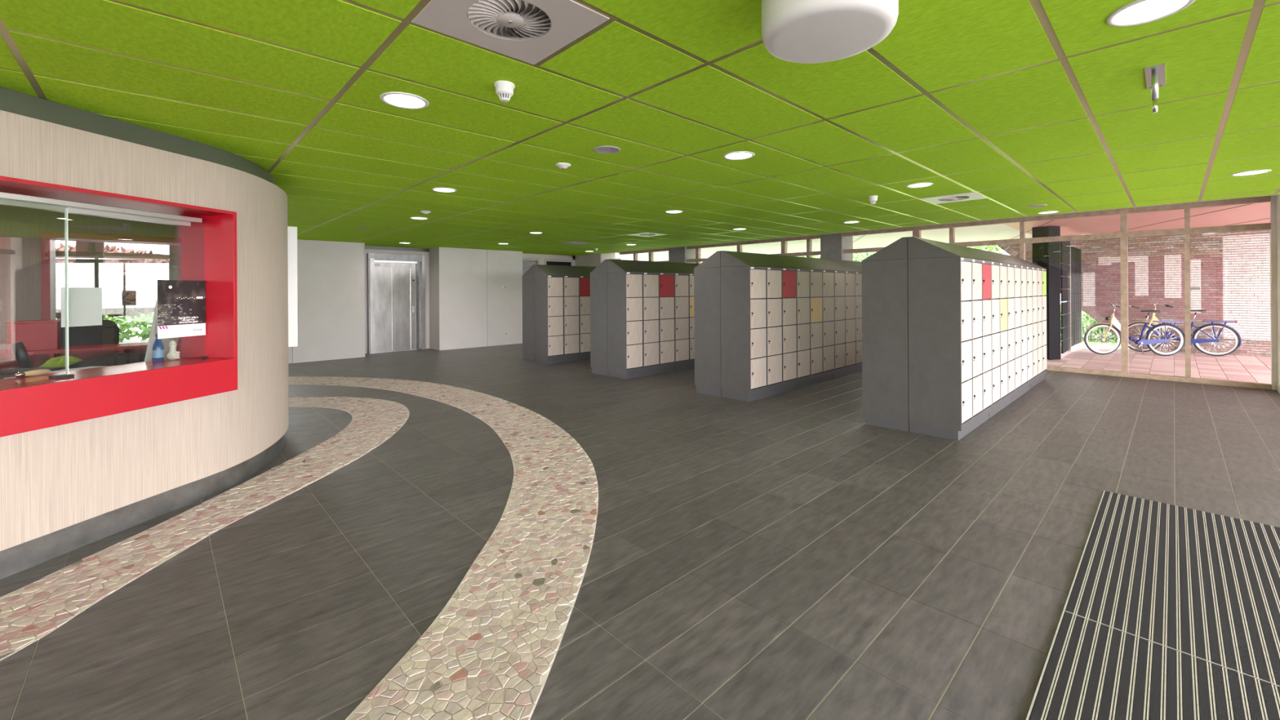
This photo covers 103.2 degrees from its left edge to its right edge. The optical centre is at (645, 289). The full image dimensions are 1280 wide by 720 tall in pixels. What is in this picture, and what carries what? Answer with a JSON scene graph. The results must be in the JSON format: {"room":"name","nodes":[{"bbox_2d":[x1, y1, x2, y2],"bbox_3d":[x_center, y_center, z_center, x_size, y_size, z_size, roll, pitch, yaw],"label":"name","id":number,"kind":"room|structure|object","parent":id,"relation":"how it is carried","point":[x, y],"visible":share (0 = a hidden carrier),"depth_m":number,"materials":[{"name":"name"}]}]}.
{"room":"school entrance hall","nodes":[
{"label":"school entrance hall","id":0,"kind":"room"},
{"bbox_2d":[288,239,621,363],"bbox_3d":[-4.359,0.061,13.842,10.300,2.900,2.000,0,0,-44],"label":"wall","id":1,"kind":"structure","parent":0,"point":[466,304],"depth_m":12.76,"materials":[{"name":"grey paint"}]},
{"bbox_2d":[55,251,168,259],"bbox_3d":[-10.218,0.244,7.931,6.260,2.600,0.120,0,0,-44],"label":"window","id":2,"kind":"structure","parent":1,"relation":"in","point":[57,253],"depth_m":8.92,"materials":[{"name":"brown wood"}]},
{"bbox_2d":[366,253,426,354],"bbox_3d":[-6.174,0.322,12.582,1.315,2.400,0.220,0,0,-44],"label":"elevator","id":3,"kind":"object","parent":1,"relation":"attached to","point":[396,282],"visible":1,"depth_m":12.62,"materials":[{"name":"metal"}]},
{"bbox_2d":[522,257,539,275],"bbox_3d":[-3.496,0.277,15.087,0.770,2.460,0.120,0,0,-44],"label":"door","id":4,"kind":"structure","parent":1,"relation":"in","point":[527,263],"depth_m":15.09,"materials":[{"name":"grey paint"}]},
{"bbox_2d":[544,258,573,266],"bbox_3d":[-2.710,0.272,15.843,1.050,2.460,0.120,0,0,-44],"label":"door","id":5,"kind":"structure","parent":1,"relation":"in","point":[547,261],"depth_m":15.81,"materials":[{"name":"grey paint"}]},
{"bbox_2d":[601,253,615,257],"bbox_3d":[-1.694,0.017,17.202,1.800,2.960,0.350,0,0,-44],"label":"wall","id":6,"kind":"structure","parent":0,"point":[607,255],"depth_m":17.66,"materials":[{"name":"white paint"}]},
{"bbox_2d":[0,343,1279,719],"bbox_3d":[-2.117,1.556,6.973,16.600,0.127,15.400,0,0,-44],"label":"floor","id":7,"kind":"structure","parent":0,"point":[487,532],"depth_m":2.82,"materials":[{"name":"tile"}]},
{"bbox_2d":[75,241,104,319],"bbox_3d":[-9.169,0.245,8.385,0.300,2.586,0.300,0,0,-44],"label":"concrete column","id":8,"kind":"structure","parent":7,"relation":"on","point":[90,255],"depth_m":8.29,"materials":[{"name":"grey concrete"}]},
{"bbox_2d":[61,320,119,346],"bbox_3d":[-5.599,0.908,5.159,0.600,1.220,0.633,0,0,-30],"label":"office chair","id":9,"kind":"object","parent":7,"relation":"on","point":[107,333],"visible":0.03,"depth_m":4.94,"materials":[{"name":"black fabric"}]},
{"bbox_2d":[0,340,181,371],"bbox_3d":[-4.991,1.020,4.837,1.700,0.990,0.400,0,0,-44],"label":"desk","id":10,"kind":"object","parent":7,"relation":"on","point":[37,357],"visible":0.2,"depth_m":4.63,"materials":[{"name":"paint"}]},
{"bbox_2d":[5,319,61,351],"bbox_3d":[-5.377,0.399,4.470,0.290,0.255,0.250,0,0,-44],"label":"file box","id":11,"kind":"object","parent":10,"relation":"on","point":[35,335],"visible":0.9,"depth_m":4.40,"materials":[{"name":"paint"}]},
{"bbox_2d":[0,86,288,579],"bbox_3d":[-4.942,0.223,3.250,4.582,2.584,5.302,0,0,-44],"label":"booth","id":12,"kind":"object","parent":7,"relation":"on","point":[89,455],"visible":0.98,"depth_m":3.40,"materials":[{"name":"brown wood"}]},
{"bbox_2d":[0,341,61,374],"bbox_3d":[-4.061,0.443,3.354,0.180,0.207,0.200,0,0,10],"label":"desk phone","id":13,"kind":"object","parent":12,"relation":"on","point":[20,353],"visible":0.77,"depth_m":3.31,"materials":[{"name":"black plastic"}]},
{"bbox_2d":[13,368,50,377],"bbox_3d":[-3.679,0.500,3.048,0.035,0.035,0.171,0,0,5],"label":"staple remover","id":14,"kind":"object","parent":12,"relation":"on","point":[34,372],"visible":1,"depth_m":3.04,"materials":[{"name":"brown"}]},
{"bbox_2d":[0,366,75,379],"bbox_3d":[-4.127,0.564,2.746,0.690,0.032,2.300,0,0,10],"label":"countertop","id":15,"kind":"structure","parent":12,"relation":"on","point":[2,376],"depth_m":3.23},
{"bbox_2d":[39,355,83,367],"bbox_3d":[-4.162,0.508,3.620,0.111,0.078,0.284,0,0,10],"label":"cushion","id":16,"kind":"object","parent":12,"relation":"on","point":[59,362],"visible":0.73,"depth_m":3.59,"materials":[{"name":"green fabric"}]},
{"bbox_2d":[61,287,102,327],"bbox_3d":[-3.485,0.105,3.138,0.001,0.239,0.199,0,0,10],"label":"notice sheet","id":17,"kind":"object","parent":12,"relation":"attached to","point":[85,304],"visible":1,"depth_m":3.14,"materials":[{"name":"white paper"}]},
{"bbox_2d":[68,352,146,368],"bbox_3d":[-3.880,0.503,3.763,0.323,0.078,0.594,0,0,10],"label":"jacket","id":18,"kind":"object","parent":12,"relation":"on","point":[113,359],"visible":0.84,"depth_m":3.64,"materials":[{"name":"black fabric"}]},
{"bbox_2d":[152,333,164,362],"bbox_3d":[-3.508,0.417,3.653,0.061,0.200,0.061,0,0,-44],"label":"water bottle","id":19,"kind":"object","parent":12,"relation":"on","point":[157,347],"visible":0.81,"depth_m":3.63,"materials":[{"name":"blue plastic"}]},
{"bbox_2d":[144,299,178,361],"bbox_3d":[-3.679,0.269,3.896,0.030,0.550,0.285,0,0,10],"label":"leaning board","id":20,"kind":"object","parent":12,"relation":"on","point":[148,356],"visible":0.18,"depth_m":3.81,"materials":[{"name":"white paper"}]},
{"bbox_2d":[166,340,180,359],"bbox_3d":[-3.472,0.443,3.730,0.074,0.144,0.054,0,0,-44],"label":"figurine","id":21,"kind":"object","parent":12,"relation":"on","point":[173,354],"visible":1,"depth_m":3.71,"materials":[{"name":"white"}]},
{"bbox_2d":[157,280,205,338],"bbox_3d":[-3.355,0.136,3.676,0.004,0.410,0.322,0,0,10],"label":"poster","id":22,"kind":"object","parent":12,"relation":"attached to","point":[181,304],"visible":1,"depth_m":3.66,"materials":[{"name":"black paper"}]},
{"bbox_2d":[287,226,297,346],"bbox_3d":[-3.849,-0.034,5.483,0.140,1.300,0.040,0,0,-44],"label":"sign","id":23,"kind":"object","parent":12,"relation":"attached to","point":[291,231],"visible":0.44,"depth_m":5.49,"materials":[{"name":"white plastic"}]},
{"bbox_3d":[-3.831,0.544,3.109,0.180,0.002,0.280,0,0,5],"label":"paper sheet","id":24,"kind":"object","parent":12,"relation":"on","visible":0},
{"bbox_3d":[-3.785,0.540,3.195,0.180,0.003,0.280,0,0,22],"label":"paper sheet","id":25,"kind":"object","parent":24,"relation":"on","visible":0},
{"bbox_3d":[-3.795,0.535,3.305,0.180,0.004,0.280,0,0,-7],"label":"paper sheet","id":26,"kind":"object","parent":25,"relation":"on","visible":0},
{"bbox_2d":[48,365,102,373],"bbox_3d":[-3.763,0.531,3.372,0.180,0.005,0.280,0,0,8],"label":"paper sheet","id":27,"kind":"object","parent":26,"relation":"on","point":[86,367],"visible":0.29,"depth_m":3.37,"materials":[{"name":"white paper"}]},
{"bbox_2d":[168,244,181,279],"bbox_3d":[-8.376,0.241,9.147,0.300,2.586,0.300,0,0,-44],"label":"concrete column","id":28,"kind":"structure","parent":7,"relation":"on","point":[175,251],"depth_m":8.99,"materials":[{"name":"grey concrete"}]},
{"bbox_2d":[522,264,535,362],"bbox_3d":[-2.041,0.488,11.076,1.200,2.020,0.489,0,0,-44],"label":"tall cabinet","id":29,"kind":"object","parent":7,"relation":"on","point":[528,302],"visible":0.07,"depth_m":10.64,"materials":[{"name":"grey wood"}]},
{"bbox_2d":[533,264,590,364],"bbox_3d":[-1.697,0.486,10.719,1.200,2.020,0.489,0,0,-44],"label":"tall cabinet","id":30,"kind":"object","parent":7,"relation":"on","point":[562,293],"visible":0.94,"depth_m":10.44,"materials":[{"name":"brown wood"}]},
{"bbox_2d":[582,266,595,272],"bbox_3d":[-0.832,0.482,11.550,1.200,2.020,0.489,0,0,-44],"label":"tall cabinet","id":31,"kind":"object","parent":7,"relation":"on","point":[589,268],"visible":0.02,"depth_m":11.29,"materials":[{"name":"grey wood"}]},
{"bbox_2d":[590,259,608,375],"bbox_3d":[-0.405,0.479,9.374,1.200,2.020,0.489,0,0,-44],"label":"tall cabinet","id":32,"kind":"object","parent":7,"relation":"on","point":[598,276],"visible":0.33,"depth_m":8.94,"materials":[{"name":"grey wood"}]},
{"bbox_2d":[607,258,675,378],"bbox_3d":[-0.062,0.477,9.018,1.200,2.020,0.489,0,0,-44],"label":"tall cabinet","id":33,"kind":"object","parent":7,"relation":"on","point":[641,308],"visible":1,"depth_m":8.73,"materials":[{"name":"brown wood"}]},
{"bbox_2d":[657,261,699,370],"bbox_3d":[0.803,0.472,9.849,1.200,2.020,0.489,0,0,-44],"label":"tall cabinet","id":34,"kind":"object","parent":7,"relation":"on","point":[683,273],"visible":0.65,"depth_m":9.48,"materials":[{"name":"brown wood"}]},
{"bbox_2d":[668,246,695,263],"bbox_3d":[1.169,0.005,15.738,0.600,2.950,0.670,0,0,-44],"label":"concrete column","id":35,"kind":"structure","parent":7,"relation":"on","point":[678,255],"depth_m":15.49,"materials":[{"name":"grey concrete"}]},
{"bbox_2d":[693,250,722,396],"bbox_3d":[1.296,0.470,7.605,1.200,2.020,0.489,0,0,-44],"label":"tall cabinet","id":36,"kind":"object","parent":7,"relation":"on","point":[707,275],"visible":0.45,"depth_m":7.16,"materials":[{"name":"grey wood"}]},
{"bbox_2d":[720,250,796,401],"bbox_3d":[1.639,0.468,7.247,1.202,2.020,0.489,0,0,-44],"label":"tall cabinet","id":37,"kind":"object","parent":7,"relation":"on","point":[758,291],"visible":1,"depth_m":6.92,"materials":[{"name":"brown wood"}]},
{"bbox_2d":[772,254,834,389],"bbox_3d":[2.505,0.463,8.079,1.200,2.020,0.489,0,0,-44],"label":"tall cabinet","id":38,"kind":"object","parent":7,"relation":"on","point":[815,279],"visible":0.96,"depth_m":7.88,"materials":[{"name":"brown wood"}]},
{"bbox_2d":[811,257,862,378],"bbox_3d":[3.370,0.458,8.911,1.200,2.020,0.489,0,0,-44],"label":"tall cabinet","id":39,"kind":"object","parent":7,"relation":"on","point":[847,277],"visible":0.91,"depth_m":8.67,"materials":[{"name":"brown wood"}]},
{"bbox_2d":[820,232,853,261],"bbox_3d":[4.590,-0.014,12.180,0.600,2.950,0.520,0,0,-44],"label":"concrete column","id":40,"kind":"structure","parent":7,"relation":"on","point":[833,246],"depth_m":11.98,"materials":[{"name":"grey concrete"}]},
{"bbox_2d":[843,260,861,269],"bbox_3d":[4.235,0.453,9.743,1.200,2.020,0.489,0,0,-44],"label":"tall cabinet","id":41,"kind":"object","parent":7,"relation":"on","point":[856,264],"visible":0.02,"depth_m":9.54,"materials":[{"name":"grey wood"}]},
{"bbox_2d":[861,236,909,431],"bbox_3d":[2.981,0.460,5.853,1.200,2.020,0.489,0,0,-44],"label":"tall cabinet","id":42,"kind":"object","parent":7,"relation":"on","point":[885,289],"visible":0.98,"depth_m":5.42,"materials":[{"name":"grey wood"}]},
{"bbox_2d":[907,236,991,440],"bbox_3d":[3.323,0.458,5.495,1.202,2.020,0.489,0,0,-44],"label":"tall cabinet","id":43,"kind":"object","parent":7,"relation":"on","point":[949,286],"visible":1,"depth_m":5.12,"materials":[{"name":"grey"}]},
{"bbox_2d":[949,243,1014,418],"bbox_3d":[4.189,0.454,6.328,1.200,2.020,0.489,0,0,-44],"label":"tall cabinet","id":44,"kind":"object","parent":7,"relation":"on","point":[1002,281],"visible":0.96,"depth_m":6.12,"materials":[{"name":"grey"}]},
{"bbox_2d":[977,248,1032,401],"bbox_3d":[5.054,0.449,7.159,1.200,2.020,0.489,0,0,-44],"label":"tall cabinet","id":45,"kind":"object","parent":7,"relation":"on","point":[1022,272],"visible":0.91,"depth_m":6.96,"materials":[{"name":"grey"}]},
{"bbox_2d":[999,253,1046,388],"bbox_3d":[5.919,0.444,7.991,1.200,2.020,0.489,0,0,-44],"label":"tall cabinet","id":46,"kind":"object","parent":7,"relation":"on","point":[1038,273],"visible":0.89,"depth_m":7.79,"materials":[{"name":"grey"}]},
{"bbox_2d":[1026,610,1279,719],"bbox_3d":[1.645,1.473,1.133,2.030,0.008,1.346,0,0,-44],"label":"entrance mat","id":47,"kind":"object","parent":7,"relation":"on","point":[1091,670],"visible":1,"depth_m":1.89,"materials":[{"name":"black plastic"}]},
{"bbox_2d":[1062,490,1279,687],"bbox_3d":[3.090,1.465,2.523,1.970,0.008,1.346,0,0,-44],"label":"entrance mat","id":48,"kind":"object","parent":7,"relation":"on","point":[1205,586],"visible":1,"depth_m":2.54,"materials":[{"name":"black plastic"}]},
{"bbox_2d":[0,0,1279,256],"bbox_3d":[-2.025,-1.273,7.077,16.900,0.378,15.400,0,0,-44],"label":"ceiling","id":49,"kind":"structure","parent":0,"point":[1015,104],"depth_m":3.09,"materials":[{"name":"green"}]},
{"bbox_2d":[355,226,369,229],"bbox_3d":[-4.897,-1.068,8.781,0.212,0.010,0.212,0,0,-44],"label":"ceiling speaker","id":50,"kind":"object","parent":49,"relation":"attached to","point":[362,228],"visible":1,"depth_m":8.76,"materials":[{"name":"silver metal"}]},
{"bbox_2d":[379,91,428,109],"bbox_3d":[-1.388,-1.088,2.923,0.256,0.008,0.256,0,0,-44],"label":"recessed light","id":51,"kind":"object","parent":49,"relation":"in","point":[400,100],"visible":1,"depth_m":2.91,"materials":[{"name":"white plastic"}]},
{"bbox_2d":[384,94,425,107],"bbox_3d":[-1.388,-1.087,2.923,0.214,0.001,0.214,0,0,-44],"label":"diffuser","id":52,"kind":"object","parent":51,"relation":"attached to","point":[402,100],"depth_m":2.92,"materials":[{"name":"white plastic"}]},
{"bbox_2d":[409,217,428,219],"bbox_3d":[-3.408,-1.077,7.632,0.256,0.008,0.256,0,0,-44],"label":"recessed light","id":53,"kind":"object","parent":49,"relation":"in","point":[415,218],"visible":1,"depth_m":7.64,"materials":[{"name":"white plastic"}]},
{"bbox_2d":[420,210,431,214],"bbox_3d":[-3.036,-1.062,7.005,0.136,0.042,0.136,0,0,-44],"label":"ceiling sensor","id":54,"kind":"object","parent":49,"relation":"attached to","point":[425,212],"visible":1,"depth_m":6.97,"materials":[{"name":"white plastic"}]},
{"bbox_2d":[431,186,457,192],"bbox_3d":[-2.186,-1.084,5.506,0.256,0.008,0.256,0,0,-44],"label":"recessed light","id":55,"kind":"object","parent":49,"relation":"in","point":[438,188],"visible":1,"depth_m":5.49,"materials":[{"name":"white"}]},
{"bbox_2d":[434,188,454,191],"bbox_3d":[-2.186,-1.083,5.506,0.214,0.001,0.214,0,0,-44],"label":"diffuser","id":56,"kind":"object","parent":55,"relation":"attached to","point":[437,189],"depth_m":5.49,"materials":[{"name":"white plastic"}]},
{"bbox_2d":[493,80,515,102],"bbox_3d":[-0.752,-1.051,2.705,0.108,0.089,0.108,0,0,-44],"label":"smoke detector","id":57,"kind":"object","parent":49,"relation":"attached to","point":[504,89],"visible":1,"depth_m":2.67,"materials":[{"name":"white plastic"}]},
{"bbox_2d":[411,0,609,64],"bbox_3d":[-0.551,-1.102,2.063,0.572,0.028,0.572,0,0,-44],"label":"ceiling vent","id":58,"kind":"object","parent":49,"relation":"in","point":[570,20],"visible":1,"depth_m":2.08,"materials":[{"name":"grey metal"}]},
{"bbox_2d":[555,162,570,168],"bbox_3d":[-0.721,-1.075,4.431,0.136,0.042,0.136,0,0,-44],"label":"ceiling sensor","id":59,"kind":"object","parent":49,"relation":"attached to","point":[561,165],"visible":1,"depth_m":4.40,"materials":[{"name":"white plastic"}]},
{"bbox_2d":[561,241,591,244],"bbox_3d":[-1.631,-1.096,11.844,0.572,0.028,0.572,0,0,-44],"label":"ceiling vent","id":60,"kind":"object","parent":49,"relation":"in","point":[568,242],"visible":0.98,"depth_m":11.77,"materials":[{"name":"grey metal"}]},
{"bbox_2d":[593,145,620,153],"bbox_3d":[-0.301,-1.093,3.968,0.212,0.010,0.212,0,0,-44],"label":"ceiling speaker","id":61,"kind":"object","parent":49,"relation":"attached to","point":[601,149],"visible":1,"depth_m":3.95,"materials":[{"name":"grey metal"}]},
{"bbox_2d":[627,232,666,236],"bbox_3d":[0.032,-1.105,10.114,0.572,0.028,0.572,0,0,-44],"label":"ceiling vent","id":62,"kind":"object","parent":49,"relation":"in","point":[642,234],"visible":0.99,"depth_m":10.08,"materials":[{"name":"grey metal"}]},
{"bbox_2d":[665,209,683,213],"bbox_3d":[0.398,-1.098,7.135,0.256,0.008,0.256,0,0,-44],"label":"recessed light","id":63,"kind":"object","parent":49,"relation":"in","point":[671,211],"visible":1,"depth_m":7.13,"materials":[{"name":"white plastic"}]},
{"bbox_2d":[666,210,681,213],"bbox_3d":[0.398,-1.097,7.135,0.214,0.001,0.214,0,0,-44],"label":"diffuser","id":64,"kind":"object","parent":63,"relation":"attached to","point":[671,211],"depth_m":7.14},
{"bbox_2d":[723,151,755,159],"bbox_3d":[0.764,-1.100,4.162,0.256,0.008,0.256,0,0,-44],"label":"recessed light","id":65,"kind":"object","parent":49,"relation":"in","point":[738,155],"visible":1,"depth_m":4.15,"materials":[{"name":"white plastic"}]},
{"bbox_2d":[725,152,751,159],"bbox_3d":[0.764,-1.099,4.162,0.214,0.001,0.214,0,0,-44],"label":"diffuser","id":66,"kind":"object","parent":65,"relation":"attached to","point":[736,155],"depth_m":4.15,"materials":[{"name":"white plastic"}]},
{"bbox_2d":[732,227,746,230],"bbox_3d":[1.709,-1.106,9.237,0.256,0.008,0.256,0,0,-44],"label":"recessed light","id":67,"kind":"object","parent":49,"relation":"in","point":[738,228],"visible":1,"depth_m":9.21,"materials":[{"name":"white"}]},
{"bbox_2d":[761,0,898,63],"bbox_3d":[0.642,-0.995,1.794,0.452,0.218,0.452,0,0,-44],"label":"drum light","id":68,"kind":"object","parent":49,"relation":"attached to","point":[796,31],"visible":1,"depth_m":1.73,"materials":[{"name":"plastic"}]},
{"bbox_2d":[843,221,859,223],"bbox_3d":[3.389,-1.115,8.355,0.256,0.008,0.256,0,0,-44],"label":"recessed light","id":69,"kind":"object","parent":49,"relation":"in","point":[846,222],"visible":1,"depth_m":8.38,"materials":[{"name":"white plastic"}]},
{"bbox_2d":[868,195,878,204],"bbox_3d":[2.711,-1.071,6.048,0.108,0.089,0.108,0,0,-44],"label":"smoke detector","id":70,"kind":"object","parent":49,"relation":"attached to","point":[872,199],"visible":1,"depth_m":6.02,"materials":[{"name":"white plastic"}]},
{"bbox_2d":[906,182,933,187],"bbox_3d":[2.911,-1.112,5.395,0.256,0.008,0.256,0,0,-44],"label":"recessed light","id":71,"kind":"object","parent":49,"relation":"in","point":[926,184],"visible":1,"depth_m":5.38,"materials":[{"name":"white plastic"}]},
{"bbox_2d":[908,183,930,186],"bbox_3d":[2.911,-1.111,5.395,0.214,0.001,0.214,0,0,-44],"label":"diffuser","id":72,"kind":"object","parent":71,"relation":"attached to","point":[917,184],"depth_m":5.41,"materials":[{"name":"white plastic"}]},
{"bbox_2d":[920,191,986,204],"bbox_3d":[3.774,-1.126,6.221,0.572,0.028,0.572,0,0,-44],"label":"ceiling vent","id":73,"kind":"object","parent":49,"relation":"in","point":[967,196],"visible":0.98,"depth_m":6.19,"materials":[{"name":"grey metal"}]},
{"bbox_2d":[1027,204,1047,207],"bbox_3d":[5.247,-1.124,6.801,0.212,0.010,0.212,0,0,-44],"label":"ceiling speaker","id":74,"kind":"object","parent":49,"relation":"attached to","point":[1039,205],"visible":1,"depth_m":6.79,"materials":[{"name":"silver metal"}]},
{"bbox_2d":[1037,210,1058,213],"bbox_3d":[5.867,-1.129,7.397,0.256,0.008,0.256,0,0,-44],"label":"recessed light","id":75,"kind":"object","parent":49,"relation":"in","point":[1051,211],"visible":1,"depth_m":7.41,"materials":[{"name":"white"}]},
{"bbox_2d":[1040,211,1057,213],"bbox_3d":[5.867,-1.128,7.397,0.214,0.001,0.214,0,0,-44],"label":"diffuser","id":76,"kind":"object","parent":75,"relation":"attached to","point":[1047,211],"depth_m":7.41,"materials":[{"name":"white plastic"}]},
{"bbox_2d":[1106,0,1195,26],"bbox_3d":[1.994,-1.107,2.006,0.256,0.008,0.256,0,0,-44],"label":"recessed light","id":77,"kind":"object","parent":49,"relation":"in","point":[1137,12],"visible":1,"depth_m":2.02,"materials":[{"name":"white plastic"}]},
{"bbox_2d":[1144,62,1165,113],"bbox_3d":[2.659,-1.003,2.646,0.380,0.222,0.072,0,0,-44],"label":"bracket","id":78,"kind":"object","parent":49,"relation":"attached to","point":[1155,75],"visible":1,"depth_m":2.55,"materials":[{"name":"silver metal"}]},
{"bbox_2d":[1230,169,1271,176],"bbox_3d":[5.840,-1.129,4.899,0.256,0.008,0.256,0,0,-44],"label":"recessed light","id":79,"kind":"object","parent":49,"relation":"in","point":[1255,171],"visible":1,"depth_m":4.88,"materials":[{"name":"white plastic"}]},
{"bbox_2d":[1233,170,1267,175],"bbox_3d":[5.840,-1.128,4.899,0.214,0.001,0.214,0,0,-44],"label":"diffuser","id":80,"kind":"object","parent":79,"relation":"attached to","point":[1258,171],"depth_m":4.91,"materials":[{"name":"white plastic"}]},
{"bbox_2d":[1276,195,1279,385],"bbox_3d":[8.919,-0.063,7.027,0.800,3.000,0.170,0,0,-44],"label":"wall","id":81,"kind":"structure","parent":0,"point":[1277,196],"depth_m":7.17,"materials":[{"name":"paint"}]},
{"bbox_2d":[1270,195,1278,390],"bbox_3d":[9.059,-0.014,7.315,0.120,2.900,0.060,0,0,-44],"label":"trim","id":82,"kind":"structure","parent":81,"relation":"attached to","point":[1273,232],"depth_m":7.28,"materials":[{"name":"paint"}]},
{"bbox_2d":[1276,383,1279,393],"bbox_3d":[8.855,1.392,7.087,0.820,0.090,0.015,0,0,-44],"label":"baseboard","id":83,"kind":"structure","parent":81,"relation":"attached to","point":[1277,384],"depth_m":7.15,"materials":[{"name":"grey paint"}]},
{"bbox_3d":[4.127,-1.441,12.437,0.120,0.190,14.600,0,0,-44],"label":"wall","id":84,"kind":"structure","parent":0,"visible":0},
{"bbox_2d":[619,195,1271,389],"bbox_3d":[4.092,0.059,12.482,0.120,2.810,14.275,0,0,-44],"label":"window","id":85,"kind":"structure","parent":84,"relation":"in","point":[1124,234],"depth_m":8.42,"materials":[{"name":"brown wood"}]},
{"label":"outside","id":86,"kind":"structure","parent":0,"visible":0},
{"bbox_2d":[615,223,1031,261],"bbox_3d":[0.730,-1.347,20.372,5.900,0.140,23.650,0,0,-44],"label":"window","id":87,"kind":"structure","parent":86,"point":[993,232],"depth_m":13.45,"materials":[{"name":"clear glass"}]},
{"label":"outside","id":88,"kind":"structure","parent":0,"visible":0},
{"bbox_2d":[111,311,153,343],"bbox_3d":[0.010,1.802,0.000,120.000,0.370,120.000,0,0,-44],"label":"ground","id":89,"kind":"structure","parent":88,"point":[133,340],"depth_m":17.95,"materials":[{"name":"white"}]},
{"bbox_2d":[55,242,168,319],"bbox_3d":[-12.508,0.251,11.588,3.983,2.622,2.637,0,0,-44],"label":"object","id":90,"kind":"object","parent":89,"relation":"on","point":[131,284],"visible":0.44,"depth_m":11.33,"materials":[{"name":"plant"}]},
{"bbox_2d":[105,311,154,342],"bbox_3d":[-17.396,0.858,16.564,17.898,1.822,2.162,0,0,-44],"label":"hedge","id":91,"kind":"object","parent":89,"relation":"on","point":[123,326],"visible":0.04,"depth_m":16.62,"materials":[{"name":"green plant"}]},
{"bbox_2d":[1060,306,1120,346],"bbox_3d":[20.977,1.460,34.030,42.600,0.080,60.000,0,0,-44],"label":"lawn","id":92,"kind":"structure","parent":89,"relation":"on","point":[1113,341],"depth_m":13.96,"materials":[{"name":"green plant"}]},
{"bbox_2d":[799,252,875,262],"bbox_3d":[8.976,-0.798,25.261,5.437,4.476,5.263,0,0,-44],"label":"tree","id":93,"kind":"object","parent":92,"relation":"on","point":[857,255],"visible":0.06,"depth_m":24.01,"materials":[{"name":"green plant"}]},
{"bbox_2d":[966,244,1004,253],"bbox_3d":[11.871,-0.622,20.105,4.098,4.091,4.161,0,0,-44],"label":"tree","id":94,"kind":"object","parent":92,"relation":"on","point":[988,248],"visible":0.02,"depth_m":18.65,"materials":[{"name":"green plant"}]},
{"bbox_2d":[1060,301,1115,345],"bbox_3d":[11.303,0.524,13.569,0.060,1.800,4.960,0,0,-44],"label":"wire fence","id":95,"kind":"object","parent":92,"relation":"on","point":[1064,301],"visible":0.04,"depth_m":13.21,"materials":[{"name":"grey"}]},
{"bbox_2d":[1060,307,1117,342],"bbox_3d":[12.559,1.026,15.092,1.712,1.198,6.409,0,0,-44],"label":"hedge","id":96,"kind":"object","parent":92,"relation":"on","point":[1085,318],"visible":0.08,"depth_m":14.37,"materials":[{"name":"green plant"}]},
{"bbox_2d":[1046,343,1271,383],"bbox_3d":[11.530,1.484,8.995,5.720,0.116,15.000,0,0,-44],"label":"terrace","id":97,"kind":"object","parent":89,"relation":"on","point":[1246,368],"visible":0.27,"depth_m":9.86,"materials":[{"name":"tile"}]},
{"bbox_2d":[1031,226,1045,268],"bbox_3d":[8.304,0.063,10.697,0.200,2.755,0.209,0,0,-44],"label":"steel column","id":98,"kind":"structure","parent":97,"relation":"on","point":[1038,249],"depth_m":10.62,"materials":[{"name":"black metal"}]},
{"bbox_2d":[1044,226,1061,359],"bbox_3d":[8.490,0.062,10.600,0.503,2.755,0.219,0,0,-17],"label":"steel column","id":99,"kind":"structure","parent":97,"relation":"on","point":[1052,250],"depth_m":10.47,"materials":[{"name":"black metal"}]},
{"bbox_2d":[1060,240,1081,353],"bbox_3d":[9.991,0.149,11.931,2.826,2.565,0.077,0,0,-43],"label":"door","id":100,"kind":"structure","parent":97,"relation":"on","point":[1071,322],"depth_m":11.79,"materials":[{"name":"black"}]},
{"bbox_2d":[997,229,1271,356],"bbox_3d":[13.473,0.032,10.521,0.232,2.760,10.496,0,0,-44],"label":"brick wall","id":101,"kind":"structure","parent":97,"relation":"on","point":[1231,270],"depth_m":11.51,"materials":[{"name":"red brick"}]},
{"bbox_2d":[1190,287,1199,289],"bbox_3d":[12.412,-0.030,11.461,0.005,0.055,0.146,0,0,-44],"label":"wall plaque","id":102,"kind":"object","parent":101,"relation":"attached to","point":[1191,288],"visible":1,"depth_m":11.46,"materials":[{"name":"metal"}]},
{"bbox_2d":[1084,302,1185,355],"bbox_3d":[10.621,0.856,11.041,1.833,1.139,0.633,0,0,14],"label":"bicycle","id":103,"kind":"object","parent":97,"relation":"on","point":[1113,324],"visible":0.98,"depth_m":10.98,"materials":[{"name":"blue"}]},
{"bbox_2d":[1128,302,1241,355],"bbox_3d":[11.781,0.850,11.232,1.833,1.139,0.632,0,0,44],"label":"bicycle","id":104,"kind":"object","parent":97,"relation":"on","point":[1194,340],"visible":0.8,"depth_m":10.96,"materials":[{"name":"blue metal"}]},
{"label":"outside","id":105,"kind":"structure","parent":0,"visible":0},
{"bbox_2d":[1003,202,1270,235],"bbox_3d":[11.819,-1.409,8.837,5.900,0.140,8.348,0,0,-44],"label":"soffit","id":106,"kind":"structure","parent":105,"point":[1255,211],"depth_m":9.75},
{"bbox_2d":[1115,203,1253,232],"bbox_3d":[10.235,-1.328,10.124,0.012,0.006,5.280,0,0,22],"label":"joint","id":107,"kind":"object","parent":106,"relation":"attached to","point":[1252,203],"visible":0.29,"depth_m":9.09,"materials":[{"name":"black wood"}]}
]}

